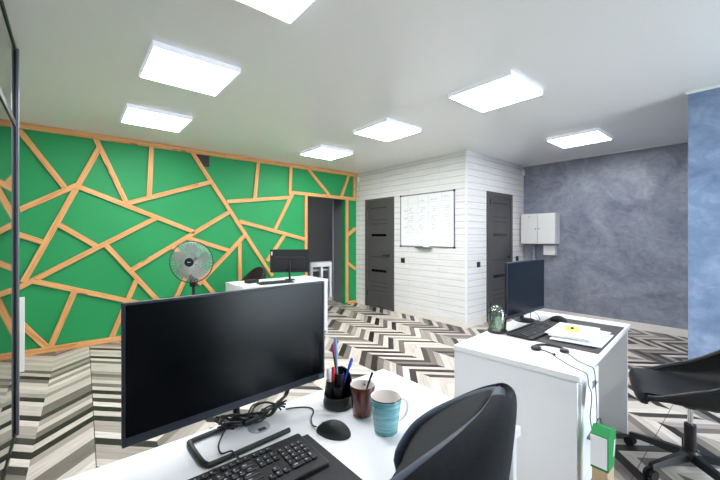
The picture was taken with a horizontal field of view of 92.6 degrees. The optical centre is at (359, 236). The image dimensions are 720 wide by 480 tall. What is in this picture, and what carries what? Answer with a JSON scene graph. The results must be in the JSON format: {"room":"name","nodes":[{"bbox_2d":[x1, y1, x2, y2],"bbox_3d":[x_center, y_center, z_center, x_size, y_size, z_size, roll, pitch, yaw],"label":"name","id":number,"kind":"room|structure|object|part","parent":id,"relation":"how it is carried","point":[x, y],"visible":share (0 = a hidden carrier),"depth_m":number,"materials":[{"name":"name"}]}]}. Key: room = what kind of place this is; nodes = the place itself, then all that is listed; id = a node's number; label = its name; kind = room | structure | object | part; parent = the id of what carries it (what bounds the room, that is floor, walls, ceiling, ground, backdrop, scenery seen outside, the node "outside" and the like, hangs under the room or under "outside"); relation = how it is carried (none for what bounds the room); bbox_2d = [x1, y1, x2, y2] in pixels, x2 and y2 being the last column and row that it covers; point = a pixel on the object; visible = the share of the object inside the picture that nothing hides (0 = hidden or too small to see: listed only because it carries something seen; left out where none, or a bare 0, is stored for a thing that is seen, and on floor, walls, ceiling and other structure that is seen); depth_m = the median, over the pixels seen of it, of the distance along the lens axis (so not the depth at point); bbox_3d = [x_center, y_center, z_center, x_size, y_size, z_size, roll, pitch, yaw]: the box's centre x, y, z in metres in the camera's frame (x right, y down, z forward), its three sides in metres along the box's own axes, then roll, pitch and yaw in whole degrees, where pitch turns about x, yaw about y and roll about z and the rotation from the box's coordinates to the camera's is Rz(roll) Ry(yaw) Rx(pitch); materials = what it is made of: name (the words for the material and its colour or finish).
{"room":"open-plan office","nodes":[
{"label":"open-plan office","id":0,"kind":"room"},
{"bbox_2d":[0,0,19,479],"bbox_3d":[-0.991,0.037,0.730,0.048,2.625,4.235,0,0,-40],"label":"wall","id":1,"kind":"structure","parent":0,"point":[9,54],"depth_m":2.07,"materials":[{"name":"grey mirror"}]},
{"bbox_3d":[-0.974,-1.010,0.702,0.022,0.470,4.170,0,0,-40],"label":"panel","id":2,"kind":"part","parent":1,"relation":"part of","materials":[{"name":"clear glass"}]},
{"bbox_3d":[-0.974,0.292,0.702,0.022,2.055,4.170,0,0,-40],"label":"mirror panel","id":3,"kind":"part","parent":1,"relation":"part of","materials":[{"name":"grey metal"}]},
{"bbox_3d":[-0.978,-1.260,0.706,0.034,0.030,4.180,0,0,-40],"label":"rail","id":4,"kind":"part","parent":1,"relation":"part of","materials":[{"name":"black metal"}]},
{"bbox_3d":[-0.978,-0.755,0.706,0.034,0.040,4.180,0,0,-40],"label":"rail","id":5,"kind":"part","parent":1,"relation":"part of","materials":[{"name":"black"}]},
{"bbox_3d":[-0.978,1.335,0.706,0.034,0.030,4.180,0,0,-40],"label":"rail","id":6,"kind":"part","parent":1,"relation":"part of","materials":[{"name":"black"}]},
{"bbox_3d":[-2.347,0.037,2.334,0.048,2.625,0.035,0,0,-40],"label":"post","id":7,"kind":"part","parent":1,"relation":"part of","materials":[{"name":"grey metal"}]},
{"bbox_2d":[20,129,355,349],"bbox_3d":[-2.311,0.037,5.183,5.760,2.625,0.100,0,0,-40],"label":"wall","id":8,"kind":"structure","parent":0,"point":[97,219],"depth_m":4.55,"materials":[{"name":"green paint"}]},
{"bbox_2d":[20,122,356,355],"bbox_3d":[-2.268,0.039,5.131,5.740,2.621,0.034,0,0,-40],"label":"lattice","id":9,"kind":"object","parent":8,"relation":"attached to","point":[74,188],"visible":0.78,"depth_m":4.50,"materials":[{"name":"brown wood"}]},
{"bbox_2d":[196,154,208,166],"bbox_3d":[-2.331,-1.119,5.091,0.188,0.167,0.014,0,0,-40],"label":"air vent","id":10,"kind":"object","parent":8,"relation":"in","point":[204,159],"visible":1,"depth_m":5.10,"materials":[{"name":"grey metal"}]},
{"bbox_2d":[308,197,331,278],"bbox_3d":[-1.457,0.037,7.999,2.300,2.625,0.100,0,0,-40],"label":"wall","id":11,"kind":"structure","parent":0,"point":[319,209],"depth_m":8.35,"materials":[{"name":"grey paint"}]},
{"bbox_2d":[334,199,341,302],"bbox_3d":[-0.397,0.037,7.101,0.100,2.625,0.360,0,0,-40],"label":"wall","id":12,"kind":"structure","parent":0,"point":[337,203],"depth_m":7.08,"materials":[{"name":"grey paint"}]},
{"bbox_2d":[332,199,333,300],"bbox_3d":[-0.529,0.037,7.238,0.125,2.625,0.020,0,0,-40],"label":"trim","id":13,"kind":"structure","parent":12,"relation":"attached to","point":[332,199],"depth_m":7.20,"materials":[{"name":"grey"}]},
{"bbox_2d":[3,0,719,173],"bbox_3d":[0.399,-1.300,3.479,7.900,0.050,9.600,0,0,-40],"label":"ceiling","id":14,"kind":"structure","parent":0,"point":[625,69],"depth_m":2.64,"materials":[{"name":"white paint"}]},
{"bbox_2d":[120,103,191,132],"bbox_3d":[-2.194,-1.256,3.697,0.580,0.038,0.580,0,0,-40],"label":"recessed light","id":15,"kind":"object","parent":14,"relation":"in","point":[132,114],"visible":1,"depth_m":3.62,"materials":[{"name":"white plastic"}]},
{"bbox_2d":[139,40,240,96],"bbox_3d":[-1.311,-1.256,2.636,0.580,0.038,0.580,0,0,-40],"label":"recessed light","id":16,"kind":"object","parent":14,"relation":"in","point":[162,63],"visible":1,"depth_m":2.57,"materials":[{"name":"white plastic"}]},
{"bbox_2d":[235,0,316,24],"bbox_3d":[-0.440,-1.256,1.605,0.580,0.038,0.580,0,0,-40],"label":"recessed light","id":17,"kind":"object","parent":14,"relation":"in","point":[287,11],"visible":1,"depth_m":1.86,"materials":[{"name":"white plastic"}]},
{"bbox_2d":[300,145,352,159],"bbox_3d":[-0.508,-1.256,5.187,0.580,0.038,0.580,0,0,-40],"label":"recessed light","id":18,"kind":"object","parent":14,"relation":"in","point":[321,151],"visible":1,"depth_m":5.12,"materials":[{"name":"white plastic"}]},
{"bbox_2d":[353,118,421,141],"bbox_3d":[0.323,-1.256,4.096,0.580,0.038,0.580,0,0,-40],"label":"recessed light","id":19,"kind":"object","parent":14,"relation":"in","point":[386,129],"visible":1,"depth_m":4.02,"materials":[{"name":"white plastic"}]},
{"bbox_2d":[448,70,542,112],"bbox_3d":[1.192,-1.256,3.036,0.580,0.038,0.580,0,0,-40],"label":"recessed light","id":20,"kind":"object","parent":14,"relation":"in","point":[506,88],"visible":1,"depth_m":2.98,"materials":[{"name":"white plastic"}]},
{"bbox_2d":[546,128,612,147],"bbox_3d":[2.827,-1.256,4.432,0.580,0.038,0.580,0,0,-40],"label":"recessed light","id":21,"kind":"object","parent":14,"relation":"in","point":[595,135],"visible":1,"depth_m":4.35,"materials":[{"name":"white plastic"}]},
{"bbox_2d":[5,297,719,479],"bbox_3d":[0.399,1.375,3.479,7.900,0.050,9.600,0,0,-40],"label":"floor","id":22,"kind":"structure","parent":0,"point":[70,399],"depth_m":2.95,"materials":[{"name":"tile"}]},
{"bbox_2d":[20,297,24,371],"bbox_3d":[-3.438,0.972,3.235,0.405,0.757,0.200,0,0,-40],"label":"panel","id":23,"kind":"object","parent":22,"relation":"on","point":[22,299],"visible":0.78,"depth_m":3.35,"materials":[{"name":"white plastic"}]},
{"bbox_2d":[169,241,212,294],"bbox_3d":[-1.816,0.699,3.729,0.379,1.302,0.379,0,0,39],"label":"pedestal fan","id":24,"kind":"object","parent":22,"relation":"on","point":[194,261],"visible":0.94,"depth_m":3.68,"materials":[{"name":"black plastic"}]},
{"bbox_3d":[-1.806,0.166,3.698,0.144,0.162,0.040,0,0,22],"label":"blade","id":25,"kind":"part","parent":24,"relation":"part of","materials":[{"name":"plastic"}]},
{"bbox_2d":[241,267,265,280],"bbox_3d":[-1.800,0.911,5.052,0.610,0.878,0.767,0,0,45],"label":"office chair","id":26,"kind":"object","parent":22,"relation":"on","point":[258,272],"visible":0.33,"depth_m":5.32,"materials":[{"name":"black fabric"}]},
{"bbox_2d":[225,275,327,332],"bbox_3d":[-1.104,0.975,4.664,1.220,0.750,0.600,0,0,-40],"label":"desk","id":27,"kind":"object","parent":22,"relation":"on","point":[235,285],"visible":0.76,"depth_m":4.67,"materials":[{"name":"white laminate"}]},
{"bbox_3d":[-1.561,0.989,4.283,0.022,0.722,0.584,0,0,-40],"label":"panel","id":28,"kind":"part","parent":27,"relation":"part of","materials":[{"name":"white laminate"}]},
{"bbox_2d":[244,279,258,283],"bbox_3d":[-1.401,0.580,4.446,0.100,0.040,0.160,0,0,33],"label":"desk phone","id":29,"kind":"object","parent":27,"relation":"on","point":[249,281],"visible":0.96,"depth_m":4.40,"materials":[{"name":"black plastic"}]},
{"bbox_2d":[256,280,293,284],"bbox_3d":[-1.084,0.589,4.412,0.444,0.022,0.158,0,0,-34],"label":"keyboard","id":30,"kind":"object","parent":27,"relation":"on","point":[279,281],"visible":1,"depth_m":4.37,"materials":[{"name":"black plastic"}]},
{"bbox_2d":[270,249,308,280],"bbox_3d":[-0.963,0.390,4.724,0.530,0.420,0.140,0,0,-6],"label":"monitor","id":31,"kind":"object","parent":27,"relation":"on","point":[281,260],"visible":0.98,"depth_m":4.71,"materials":[{"name":"black plastic"}]},
{"bbox_3d":[-0.927,0.975,4.454,1.168,0.690,0.018,0,0,-40],"label":"panel","id":32,"kind":"part","parent":27,"relation":"part of","materials":[{"name":"white laminate"}]},
{"bbox_3d":[-0.652,0.989,5.051,0.022,0.722,0.584,0,0,-40],"label":"panel","id":33,"kind":"part","parent":27,"relation":"part of","materials":[{"name":"white laminate"}]},
{"bbox_2d":[63,369,520,479],"bbox_3d":[-0.200,0.975,0.892,1.326,0.750,0.622,0,0,-40],"label":"desk","id":34,"kind":"object","parent":22,"relation":"on","point":[370,455],"visible":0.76,"depth_m":1.00,"materials":[{"name":"white laminate"}]},
{"bbox_2d":[121,281,323,468],"bbox_3d":[-0.344,0.384,1.049,0.628,0.433,0.184,0,0,-43],"label":"monitor","id":35,"kind":"object","parent":34,"relation":"on","point":[191,359],"visible":0.94,"depth_m":1.00,"materials":[{"name":"black plastic"}]},
{"bbox_2d":[214,390,289,431],"bbox_3d":[-0.333,0.528,1.120,0.273,0.145,0.074,0,0,-40],"label":"cable tangle","id":36,"kind":"object","parent":34,"relation":"on","point":[251,417],"visible":0.89,"depth_m":1.09,"materials":[{"name":"black plastic"}]},
{"bbox_2d":[248,421,269,432],"bbox_3d":[-0.317,0.598,1.080,0.068,0.005,0.068,0,0,-40],"label":"cable grommet","id":37,"kind":"object","parent":34,"relation":"attached to","point":[263,426],"visible":0.95,"depth_m":1.07,"materials":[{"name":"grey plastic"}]},
{"bbox_2d":[286,406,350,440],"bbox_3d":[-0.139,0.579,1.109,0.076,0.040,0.277,0,0,-42],"label":"computer mouse","id":38,"kind":"object","parent":34,"relation":"on","point":[333,429],"visible":1,"depth_m":1.02,"materials":[{"name":"black plastic"}]},
{"bbox_3d":[-0.173,0.594,1.145,0.075,0.011,0.175,0,0,-40],"label":"cord","id":39,"kind":"part","parent":38,"relation":"part of","materials":[{"name":"black plastic"}]},
{"bbox_2d":[302,434,361,479],"bbox_3d":[-0.326,0.598,0.649,0.760,0.003,0.381,0,0,-40],"label":"desk mat","id":40,"kind":"object","parent":34,"relation":"on","point":[336,470],"visible":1,"depth_m":0.88,"materials":[{"name":"black"}]},
{"bbox_2d":[188,429,328,479],"bbox_3d":[-0.359,0.587,0.881,0.444,0.026,0.344,0,0,-40],"label":"keyboard","id":41,"kind":"object","parent":40,"relation":"on","point":[293,457],"visible":0.99,"depth_m":0.88,"materials":[{"name":"black plastic"}]},
{"bbox_3d":[-0.378,0.589,0.971,0.043,0.021,0.189,0,0,-33],"label":"cord","id":42,"kind":"part","parent":41,"relation":"part of","materials":[{"name":"black plastic"}]},
{"bbox_2d":[323,366,351,411],"bbox_3d":[-0.077,0.540,1.224,0.106,0.120,0.106,0,0,-2],"label":"pen holder","id":43,"kind":"object","parent":34,"relation":"on","point":[337,395],"visible":0.93,"depth_m":1.21,"materials":[{"name":"black plastic"}]},
{"bbox_2d":[326,368,331,381],"bbox_3d":[-0.109,0.528,1.229,0.022,0.112,0.017,0,0,-14],"label":"marker","id":44,"kind":"object","parent":43,"relation":"in","point":[329,371],"visible":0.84,"depth_m":1.22,"materials":[{"name":"white plastic"}]},
{"bbox_2d":[331,344,335,367],"bbox_3d":[-0.088,0.489,1.260,0.035,0.190,0.012,0,0,18],"label":"pen","id":45,"kind":"object","parent":43,"relation":"in","point":[332,345],"visible":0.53,"depth_m":1.26,"materials":[{"name":"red plastic"}]},
{"bbox_2d":[332,367,335,381],"bbox_3d":[-0.096,0.527,1.238,0.012,0.114,0.018,0,0,24],"label":"marker","id":46,"kind":"object","parent":43,"relation":"in","point":[333,368],"visible":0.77,"depth_m":1.23,"materials":[{"name":"red plastic"}]},
{"bbox_2d":[334,338,337,373],"bbox_3d":[-0.085,0.476,1.246,0.020,0.216,0.011,0,0,4],"label":"pen","id":47,"kind":"object","parent":43,"relation":"in","point":[335,339],"visible":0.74,"depth_m":1.24,"materials":[{"name":"blue plastic"}]},
{"bbox_2d":[344,358,352,384],"bbox_3d":[-0.047,0.505,1.259,0.056,0.112,0.010,0,0,-37],"label":"pen","id":48,"kind":"object","parent":43,"relation":"in","point":[351,359],"visible":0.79,"depth_m":1.26,"materials":[{"name":"blue plastic"}]},
{"bbox_2d":[350,379,374,418],"bbox_3d":[0.008,0.550,1.164,0.085,0.100,0.090,0,0,-32],"label":"mug","id":49,"kind":"object","parent":34,"relation":"on","point":[360,396],"visible":0.92,"depth_m":1.13,"materials":[{"name":"brown ceramic"}]},
{"bbox_2d":[366,372,372,388],"bbox_3d":[0.025,0.528,1.177,0.044,0.127,0.014,0,0,-4],"label":"teaspoon","id":50,"kind":"object","parent":49,"relation":"in","point":[371,375],"visible":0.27,"depth_m":1.17,"materials":[{"name":"grey metal"}]},
{"bbox_2d":[371,389,408,436],"bbox_3d":[0.085,0.546,1.069,0.096,0.108,0.110,0,0,38],"label":"mug","id":51,"kind":"object","parent":34,"relation":"on","point":[385,403],"visible":1,"depth_m":1.03,"materials":[{"name":"teal ceramic"}]},
{"bbox_3d":[0.135,0.541,1.078,0.040,0.076,0.009,0,0,-15],"label":"handle","id":52,"kind":"part","parent":51,"relation":"part of","materials":[{"name":"white ceramic"}]},
{"bbox_3d":[0.292,0.989,1.314,0.022,0.722,0.606,0,0,-40],"label":"panel","id":53,"kind":"part","parent":34,"relation":"part of","materials":[{"name":"white laminate"}]},
{"bbox_2d":[308,261,331,297],"bbox_3d":[-0.950,0.948,7.577,0.550,0.805,0.360,0,0,-40],"label":"metal rack","id":54,"kind":"object","parent":22,"relation":"on","point":[318,272],"visible":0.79,"depth_m":7.57,"materials":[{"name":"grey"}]},
{"bbox_3d":[-1.056,1.040,7.703,0.550,0.620,0.030,0,0,-40],"label":"panel","id":55,"kind":"part","parent":54,"relation":"part of","materials":[{"name":"white metal"}]},
{"bbox_2d":[390,383,516,479],"bbox_3d":[-0.082,0.803,0.745,0.768,1.094,0.610,0,0,28],"label":"office chair","id":56,"kind":"object","parent":22,"relation":"on","point":[470,435],"visible":0.97,"depth_m":0.51,"materials":[{"name":"fabric"}]},
{"bbox_2d":[454,310,629,479],"bbox_3d":[1.187,0.975,2.123,1.270,0.750,0.617,0,0,-44],"label":"desk","id":57,"kind":"object","parent":22,"relation":"on","point":[553,417],"visible":0.71,"depth_m":1.65,"materials":[{"name":"white laminate"}]},
{"bbox_2d":[487,305,506,333],"bbox_3d":[0.864,0.516,2.162,0.116,0.168,0.116,0,0,-40],"label":"glass cloche","id":58,"kind":"object","parent":57,"relation":"on","point":[495,327],"visible":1,"depth_m":2.15,"materials":[{"name":"clear glass"}]},
{"bbox_3d":[0.736,0.989,1.698,0.022,0.722,0.589,0,0,-44],"label":"panel","id":59,"kind":"part","parent":57,"relation":"part of","materials":[{"name":"white laminate"}]},
{"bbox_2d":[505,259,543,322],"bbox_3d":[1.173,0.386,2.447,0.580,0.428,0.140,0,0,-40],"label":"monitor","id":60,"kind":"object","parent":57,"relation":"on","point":[524,280],"visible":0.91,"depth_m":2.41,"materials":[{"name":"black plastic"}]},
{"bbox_2d":[531,343,569,354],"bbox_3d":[1.003,0.591,1.813,0.158,0.018,0.162,0,0,-33],"label":"headset","id":61,"kind":"object","parent":57,"relation":"on","point":[536,347],"visible":0.99,"depth_m":1.81,"materials":[{"name":"black plastic"}]},
{"bbox_2d":[513,317,624,353],"bbox_3d":[1.326,0.598,2.157,0.730,0.003,0.430,0,0,-44],"label":"desk mat","id":62,"kind":"object","parent":57,"relation":"on","point":[615,330],"visible":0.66,"depth_m":2.03,"materials":[{"name":"grey"}]},
{"bbox_2d":[506,321,555,340],"bbox_3d":[1.104,0.585,2.164,0.444,0.022,0.158,0,0,-40],"label":"keyboard","id":63,"kind":"object","parent":62,"relation":"on","point":[532,331],"visible":1,"depth_m":2.10,"materials":[{"name":"black plastic"}]},
{"bbox_2d":[549,315,566,322],"bbox_3d":[1.391,0.576,2.413,0.112,0.040,0.062,0,0,45],"label":"computer mouse","id":64,"kind":"object","parent":62,"relation":"on","point":[557,318],"visible":0.98,"depth_m":2.39,"materials":[{"name":"black plastic"}]},
{"bbox_2d":[596,334,613,347],"bbox_3d":[1.323,0.593,2.021,0.330,0.005,0.220,0,0,-44],"label":"paper sheet","id":65,"kind":"object","parent":62,"relation":"on","point":[604,340],"visible":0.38,"depth_m":1.95,"materials":[{"name":"white paper"}]},
{"bbox_2d":[549,336,599,346],"bbox_3d":[1.277,0.587,2.022,0.220,0.005,0.330,0,0,41],"label":"paper sheet","id":66,"kind":"object","parent":65,"relation":"on","point":[594,344],"visible":0.4,"depth_m":1.91,"materials":[{"name":"white paper"}]},
{"bbox_2d":[566,330,610,343],"bbox_3d":[1.315,0.581,2.054,0.330,0.005,0.220,0,0,-38],"label":"paper sheet","id":67,"kind":"object","parent":66,"relation":"on","point":[601,334],"visible":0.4,"depth_m":2.00,"materials":[{"name":"white paper"}]},
{"bbox_2d":[548,332,597,342],"bbox_3d":[1.287,0.574,2.063,0.220,0.005,0.330,0,0,39],"label":"paper sheet","id":68,"kind":"object","parent":67,"relation":"on","point":[593,338],"visible":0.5,"depth_m":1.94,"materials":[{"name":"white paper"}]},
{"bbox_2d":[545,322,599,340],"bbox_3d":[1.285,0.568,2.074,0.220,0.005,0.330,0,0,44],"label":"paper sheet","id":69,"kind":"object","parent":68,"relation":"on","point":[586,332],"visible":0.94,"depth_m":2.04,"materials":[{"name":"white paper"}]},
{"bbox_2d":[565,325,579,332],"bbox_3d":[1.294,0.564,2.095,0.075,0.001,0.150,0,0,30],"label":"sticky note","id":70,"kind":"object","parent":69,"relation":"on","point":[567,328],"visible":0.95,"depth_m":2.08,"materials":[{"name":"yellow paper"}]},
{"bbox_2d":[552,352,596,428],"bbox_3d":[1.021,0.792,1.648,0.137,0.399,0.294,0,0,-13],"label":"cable","id":71,"kind":"object","parent":57,"relation":"hanging from","point":[566,352],"visible":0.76,"depth_m":1.56,"materials":[{"name":"black plastic"}]},
{"bbox_3d":[1.071,0.752,1.611,0.322,0.215,0.016,0,0,-44],"label":"drawer","id":72,"kind":"part","parent":57,"relation":"part of","materials":[{"name":"white laminate"}]},
{"bbox_3d":[1.071,0.970,1.611,0.322,0.220,0.016,0,0,-44],"label":"drawer","id":73,"kind":"part","parent":57,"relation":"part of","materials":[{"name":"white laminate"}]},
{"bbox_3d":[1.071,1.200,1.611,0.322,0.220,0.016,0,0,-44],"label":"drawer","id":74,"kind":"part","parent":57,"relation":"part of","materials":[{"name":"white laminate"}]},
{"bbox_2d":[585,381,592,405],"bbox_3d":[1.011,0.695,1.519,0.131,0.131,0.001,0,0,-44],"label":"paper slip","id":75,"kind":"object","parent":57,"relation":"attached to","point":[588,392],"visible":0.96,"depth_m":1.51,"materials":[{"name":"white paper"}]},
{"bbox_3d":[1.625,0.989,2.562,0.022,0.722,0.589,0,0,-44],"label":"panel","id":76,"kind":"part","parent":57,"relation":"part of","materials":[{"name":"white laminate"}]},
{"bbox_2d":[590,418,615,479],"bbox_3d":[1.016,1.060,1.433,0.112,0.580,0.064,0,0,-40],"label":"box","id":77,"kind":"object","parent":22,"relation":"on","point":[602,437],"visible":1,"depth_m":1.40,"materials":[{"name":"cardboard"}]},
{"bbox_2d":[624,349,719,479],"bbox_3d":[1.982,0.868,1.943,0.767,0.964,0.610,0,0,33],"label":"office chair","id":78,"kind":"object","parent":22,"relation":"on","point":[694,383],"visible":1,"depth_m":1.99,"materials":[{"name":"black leather"}]},
{"bbox_3d":[1.818,1.262,2.117,0.052,0.053,0.260,0,0,-31],"label":"leg","id":79,"kind":"part","parent":78,"relation":"part of","materials":[{"name":"black plastic"}]},
{"bbox_3d":[1.745,1.262,1.943,0.260,0.053,0.052,0,0,-13],"label":"leg","id":80,"kind":"part","parent":78,"relation":"part of","materials":[{"name":"black plastic"}]},
{"bbox_3d":[1.888,1.262,1.820,0.052,0.053,0.260,0,0,5],"label":"leg","id":81,"kind":"part","parent":78,"relation":"part of","materials":[{"name":"black plastic"}]},
{"bbox_3d":[2.049,1.262,1.918,0.260,0.053,0.052,0,0,23],"label":"leg","id":82,"kind":"part","parent":78,"relation":"part of","materials":[{"name":"black plastic"}]},
{"bbox_2d":[356,150,469,320],"bbox_3d":[0.749,0.037,6.101,0.100,2.625,2.647,0,0,-40],"label":"wall","id":83,"kind":"structure","parent":0,"point":[432,281],"depth_m":5.65,"materials":[{"name":"white wood"}]},
{"bbox_2d":[365,196,393,311],"bbox_3d":[0.341,0.318,6.456,0.064,2.065,0.778,0,0,-40],"label":"door","id":84,"kind":"structure","parent":83,"relation":"in","point":[379,212],"depth_m":6.46,"materials":[{"name":"grey wood"}]},
{"bbox_2d":[357,298,466,327],"bbox_3d":[0.753,1.300,6.007,0.015,0.100,2.527,0,0,-40],"label":"baseboard","id":85,"kind":"structure","parent":83,"relation":"attached to","point":[460,323],"depth_m":5.56,"materials":[{"name":"white wood"}]},
{"bbox_2d":[400,189,455,248],"bbox_3d":[1.051,-0.259,5.606,0.078,0.911,1.132,0,0,-40],"label":"whiteboard","id":86,"kind":"object","parent":83,"relation":"attached to","point":[426,219],"visible":1,"depth_m":5.58,"materials":[{"name":"white plastic"}]},
{"bbox_2d":[465,149,467,321],"bbox_3d":[1.565,-0.013,5.060,0.027,2.525,0.027,0,0,-40],"label":"trim","id":87,"kind":"structure","parent":83,"relation":"attached to","point":[466,150],"depth_m":5.06,"materials":[{"name":"white"}]},
{"bbox_2d":[470,151,523,319],"bbox_3d":[2.277,0.037,5.725,1.748,2.625,0.100,0,0,-40],"label":"wall","id":88,"kind":"structure","parent":0,"point":[487,173],"depth_m":5.34,"materials":[{"name":"white wood"}]},
{"bbox_2d":[467,316,486,327],"bbox_3d":[2.270,1.300,5.644,1.833,0.100,0.015,0,0,-40],"label":"baseboard","id":89,"kind":"structure","parent":88,"relation":"attached to","point":[481,320],"depth_m":5.21,"materials":[{"name":"white wood"}]},
{"bbox_2d":[486,191,512,321],"bbox_3d":[2.329,0.318,5.661,0.825,2.065,0.064,0,0,-40],"label":"door","id":90,"kind":"structure","parent":88,"relation":"in","point":[499,206],"depth_m":5.61,"materials":[{"name":"grey wood"}]},
{"bbox_2d":[524,142,687,329],"bbox_3d":[3.758,0.037,5.404,0.100,2.625,2.502,0,0,-40],"label":"wall","id":91,"kind":"structure","parent":0,"point":[622,250],"depth_m":5.18,"materials":[{"name":"grey paint"}]},
{"bbox_2d":[532,244,535,259],"bbox_3d":[3.086,0.560,6.090,0.040,0.859,0.056,0,0,-40],"label":"cable trunking","id":92,"kind":"object","parent":91,"relation":"attached to","point":[533,245],"visible":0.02,"depth_m":6.08,"materials":[{"name":"grey paint"}]},
{"bbox_2d":[521,213,559,243],"bbox_3d":[3.102,-0.130,5.934,0.218,0.520,0.560,0,0,-40],"label":"upper cabinet","id":93,"kind":"object","parent":91,"relation":"attached to","point":[541,228],"visible":1,"depth_m":5.83,"materials":[{"name":"white wood"}]},
{"bbox_3d":[2.943,-0.130,5.983,0.015,0.512,0.274,0,0,-40],"label":"cabinet door","id":94,"kind":"part","parent":93,"relation":"part of","materials":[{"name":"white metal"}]},
{"bbox_3d":[3.124,-0.130,5.769,0.015,0.512,0.274,0,0,-40],"label":"cabinet door","id":95,"kind":"part","parent":93,"relation":"part of","materials":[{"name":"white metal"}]},
{"bbox_2d":[543,245,556,254],"bbox_3d":[3.241,0.235,5.854,0.108,0.170,0.190,0,0,-40],"label":"junction box","id":96,"kind":"object","parent":91,"relation":"attached to","point":[547,249],"visible":1,"depth_m":5.81,"materials":[{"name":"white plastic"}]},
{"bbox_2d":[537,308,687,337],"bbox_3d":[3.746,1.300,5.329,0.015,0.100,2.402,0,0,-40],"label":"baseboard","id":97,"kind":"structure","parent":91,"relation":"attached to","point":[634,325],"depth_m":4.96,"materials":[{"name":"white"}]},
{"bbox_2d":[523,85,719,166],"bbox_3d":[3.713,-1.266,3.588,1.700,0.018,5.386,0,0,-3],"label":"trim","id":98,"kind":"structure","parent":91,"relation":"attached to","point":[716,86],"depth_m":4.92,"materials":[{"name":"white"}]},
{"bbox_2d":[688,87,719,358],"bbox_3d":[4.643,0.037,2.713,2.220,2.625,2.751,0,0,-40],"label":"wall","id":99,"kind":"structure","parent":0,"point":[703,106],"depth_m":2.98,"materials":[{"name":"blue paint"}]}
]}

